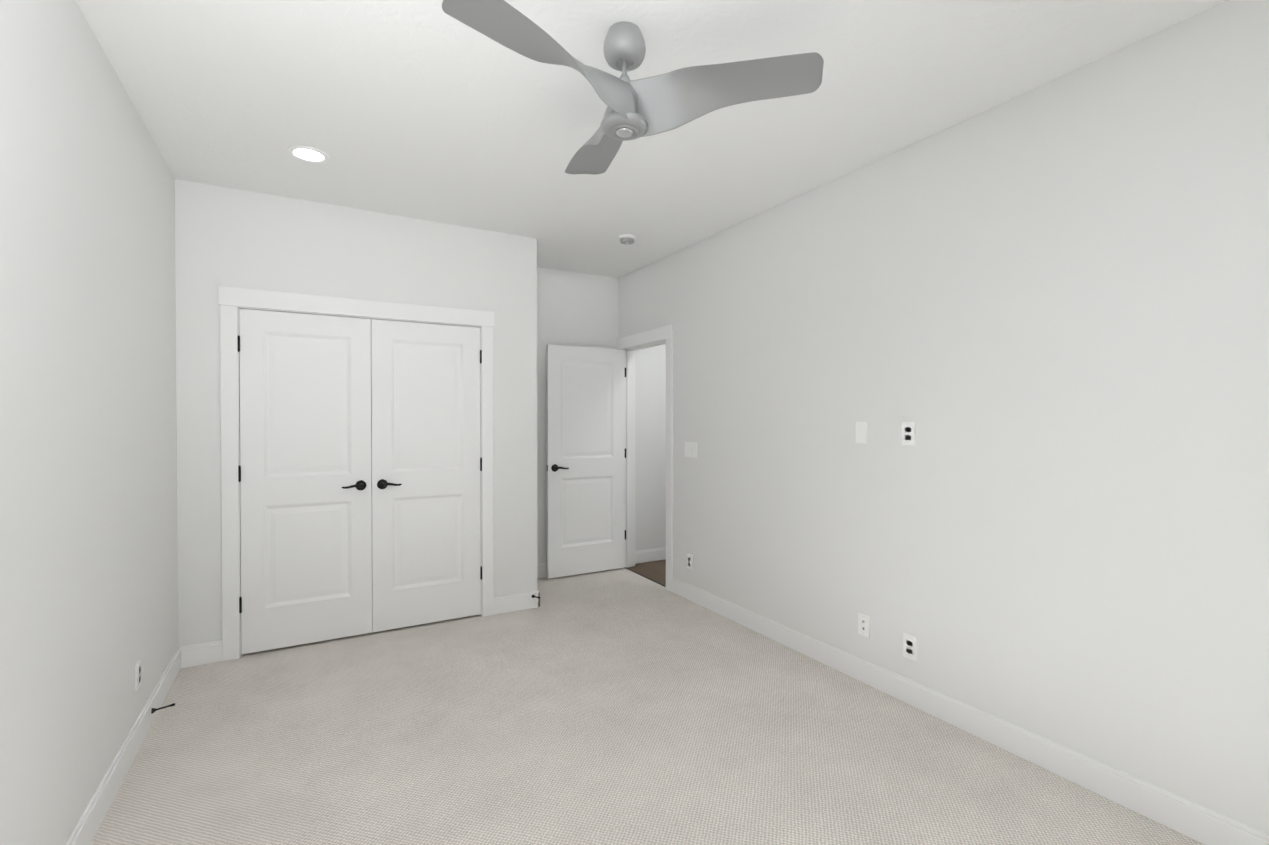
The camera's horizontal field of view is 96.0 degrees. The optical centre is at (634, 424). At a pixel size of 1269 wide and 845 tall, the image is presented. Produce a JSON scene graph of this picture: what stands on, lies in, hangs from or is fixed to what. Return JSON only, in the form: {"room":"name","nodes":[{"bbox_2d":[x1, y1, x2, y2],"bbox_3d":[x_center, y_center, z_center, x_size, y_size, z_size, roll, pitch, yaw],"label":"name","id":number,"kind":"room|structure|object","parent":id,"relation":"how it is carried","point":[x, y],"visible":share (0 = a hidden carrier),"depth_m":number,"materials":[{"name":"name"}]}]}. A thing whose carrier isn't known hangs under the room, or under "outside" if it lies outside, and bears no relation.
{"room":"empty bedroom","nodes":[
{"label":"empty bedroom","id":0,"kind":"room"},
{"bbox_2d":[0,0,177,844],"bbox_3d":[-1.679,0.014,1.527,0.120,2.740,5.520,0,1,-30],"label":"wall","id":1,"kind":"structure","parent":0,"point":[88,533],"depth_m":1.82,"materials":[{"name":"white paint"}]},
{"bbox_2d":[65,647,180,844],"bbox_3d":[-1.435,1.327,1.247,0.014,0.120,4.530,0,1,-30],"label":"baseboard","id":2,"kind":"structure","parent":1,"relation":"attached to","point":[85,830],"depth_m":2.20,"materials":[{"name":"white paint"}]},
{"bbox_2d":[151,703,174,713],"bbox_3d":[-2.170,1.306,2.629,0.088,0.028,0.025,0,1,-30],"label":"door stop","id":3,"kind":"object","parent":2,"relation":"attached to","point":[153,710],"visible":0.96,"depth_m":2.62,"materials":[{"name":"black metal"}]},
{"bbox_2d":[135,659,140,691],"bbox_3d":[-2.126,1.073,2.449,0.008,0.114,0.070,0,1,-30],"label":"electrical outlet","id":4,"kind":"object","parent":1,"relation":"attached to","point":[137,674],"visible":1,"depth_m":2.44,"materials":[{"name":"white plastic"}]},
{"bbox_2d":[175,179,536,646],"bbox_3d":[-1.674,-0.007,3.776,2.119,2.740,0.120,0,1,-30],"label":"wall","id":5,"kind":"structure","parent":0,"point":[230,237],"depth_m":3.55,"materials":[{"name":"white paint"}]},
{"bbox_2d":[180,640,221,667],"bbox_3d":[-2.473,1.308,3.255,0.203,0.120,0.014,0,1,-30],"label":"baseboard","id":6,"kind":"structure","parent":5,"relation":"attached to","point":[201,654],"depth_m":3.25,"materials":[{"name":"white paint"}]},
{"bbox_2d":[238,309,371,654],"bbox_3d":[-2.004,0.335,3.506,0.712,2.030,0.097,0,1,-30],"label":"closet door","id":7,"kind":"structure","parent":5,"relation":"in","point":[304,473],"depth_m":3.51,"materials":[{"name":"white paint"}]},
{"bbox_2d":[218,286,494,660],"bbox_3d":[-1.730,0.329,3.747,1.450,2.070,0.120,0,1,-30],"label":"door frame","id":8,"kind":"structure","parent":5,"relation":"attached to","point":[239,428],"depth_m":3.48,"materials":[{"name":"white paint"}]},
{"bbox_2d":[371,319,481,631],"bbox_3d":[-1.383,0.332,3.860,0.712,2.030,0.097,0,1,-30],"label":"closet door","id":9,"kind":"structure","parent":5,"relation":"in","point":[426,464],"depth_m":3.86,"materials":[{"name":"white paint"}]},
{"bbox_2d":[494,591,539,614],"bbox_3d":[-0.859,1.300,4.176,0.346,0.120,0.014,0,1,-30],"label":"baseboard","id":10,"kind":"structure","parent":5,"relation":"attached to","point":[512,603],"depth_m":4.17,"materials":[{"name":"white paint"}]},
{"bbox_2d":[537,267,665,563],"bbox_3d":[-0.980,-0.018,5.036,4.575,2.740,0.120,0,1,-30],"label":"wall","id":11,"kind":"structure","parent":0,"point":[577,309],"depth_m":5.36,"materials":[{"name":"white paint"}]},
{"bbox_2d":[537,563,546,577],"bbox_3d":[-0.621,1.290,5.175,1.086,0.120,0.014,0,1,-30],"label":"baseboard","id":12,"kind":"structure","parent":11,"relation":"attached to","point":[542,570],"depth_m":5.06,"materials":[{"name":"white paint"}]},
{"bbox_2d":[635,547,665,563],"bbox_3d":[0.445,1.285,5.784,1.130,0.120,0.014,0,1,-30],"label":"baseboard","id":13,"kind":"structure","parent":11,"relation":"attached to","point":[649,555],"depth_m":5.61,"materials":[{"name":"white paint"}]},
{"bbox_2d":[626,559,665,585],"bbox_3d":[1.115,1.407,4.633,1.350,0.096,2.920,0,1,-30],"label":"floor","id":14,"kind":"structure","parent":0,"point":[655,571],"depth_m":5.33,"materials":[{"name":"brown wood"}]},
{"bbox_2d":[625,567,665,586],"bbox_3d":[0.098,1.352,5.053,0.018,0.007,0.760,0,1,-30],"label":"trim","id":15,"kind":"structure","parent":14,"relation":"on","point":[646,577],"depth_m":5.04,"materials":[{"name":"black"}]},
{"bbox_2d":[91,568,1203,844],"bbox_3d":[-0.279,1.427,2.340,3.345,0.100,5.520,0,1,-30],"label":"floor carpet","id":16,"kind":"object","parent":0,"point":[621,706],"visible":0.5,"depth_m":2.40,"materials":[{"name":"beige carpet"}]},
{"bbox_2d":[76,0,1227,277],"bbox_3d":[0.307,-1.426,2.648,4.695,0.120,5.520,0,1,-30],"label":"ceiling","id":17,"kind":"structure","parent":0,"point":[430,110],"depth_m":2.38,"materials":[{"name":"white paint"}]},
{"bbox_2d":[288,146,328,162],"bbox_3d":[-1.649,-1.365,2.891,0.184,0.006,0.184,0,1,-30],"label":"recessed light","id":18,"kind":"object","parent":17,"relation":"in","point":[307,154],"visible":1,"depth_m":2.89,"materials":[{"name":"white plastic"}]},
{"bbox_2d":[618,234,635,244],"bbox_3d":[-0.054,-1.356,4.193,0.129,0.048,0.129,0,1,-30],"label":"smoke detector","id":19,"kind":"object","parent":17,"relation":"attached to","point":[626,239],"visible":1,"depth_m":4.15,"materials":[{"name":"white plastic"}]},
{"bbox_2d":[442,0,823,174],"bbox_3d":[-0.121,-1.185,2.027,1.174,0.350,1.147,0,1,-30],"label":"fan","id":20,"kind":"object","parent":17,"relation":"hanging from","point":[657,104],"visible":1,"depth_m":1.91,"materials":[{"name":"grey plastic"}]},
{"bbox_2d":[618,0,1268,833],"bbox_3d":[1.238,-0.001,3.123,0.120,2.740,5.400,0,1,-30],"label":"wall","id":21,"kind":"structure","parent":0,"point":[1040,316],"depth_m":2.33,"materials":[{"name":"white paint"}]},
{"bbox_2d":[546,344,625,578],"bbox_3d":[-0.411,0.320,5.158,0.798,2.030,0.159,0,1,-30],"label":"entry door","id":22,"kind":"structure","parent":21,"relation":"in","point":[586,457],"depth_m":5.13,"materials":[{"name":"white paint"}]},
{"bbox_2d":[616,325,673,591],"bbox_3d":[0.135,0.271,5.057,0.168,2.162,0.953,0,1,-30],"label":"door frame","id":23,"kind":"structure","parent":21,"relation":"attached to","point":[666,333],"depth_m":5.13,"materials":[{"name":"white paint"}]},
{"bbox_2d":[687,553,692,569],"bbox_3d":[0.426,1.062,4.426,0.008,0.114,0.070,0,1,-30],"label":"outlet","id":24,"kind":"object","parent":21,"relation":"attached to","point":[689,561],"visible":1,"depth_m":4.42,"materials":[{"name":"white plastic"}]},
{"bbox_2d":[685,442,696,457],"bbox_3d":[0.433,0.193,4.403,0.010,0.114,0.162,0,1,-30],"label":"light switch","id":25,"kind":"object","parent":21,"relation":"attached to","point":[690,449],"visible":1,"depth_m":4.39,"materials":[{"name":"white plastic"}]},
{"bbox_2d":[856,422,866,443],"bbox_3d":[1.210,0.042,3.045,0.007,0.114,0.070,0,1,-30],"label":"light switch","id":26,"kind":"object","parent":21,"relation":"attached to","point":[861,432],"visible":1,"depth_m":3.04,"materials":[{"name":"white plastic"}]},
{"bbox_2d":[858,612,869,637],"bbox_3d":[1.216,1.065,3.035,0.016,0.114,0.070,0,1,-30],"label":"outlet","id":27,"kind":"object","parent":21,"relation":"attached to","point":[863,624],"visible":1,"depth_m":3.03,"materials":[{"name":"white plastic"}]},
{"bbox_2d":[902,422,915,445],"bbox_3d":[1.346,0.044,2.806,0.008,0.114,0.070,0,1,-30],"label":"outlet","id":28,"kind":"object","parent":21,"relation":"attached to","point":[908,432],"visible":1,"depth_m":2.80,"materials":[{"name":"white plastic"}]},
{"bbox_2d":[903,633,916,660],"bbox_3d":[1.352,1.092,2.804,0.008,0.114,0.070,0,1,-30],"label":"electrical outlet","id":29,"kind":"object","parent":21,"relation":"attached to","point":[909,646],"visible":1,"depth_m":2.80,"materials":[{"name":"white plastic"}]},
{"bbox_2d":[672,577,1268,844],"bbox_3d":[1.384,1.313,2.744,0.014,0.120,4.335,0,1,-30],"label":"baseboard","id":30,"kind":"structure","parent":21,"relation":"attached to","point":[1190,819],"depth_m":2.37,"materials":[{"name":"white paint"}]}
]}

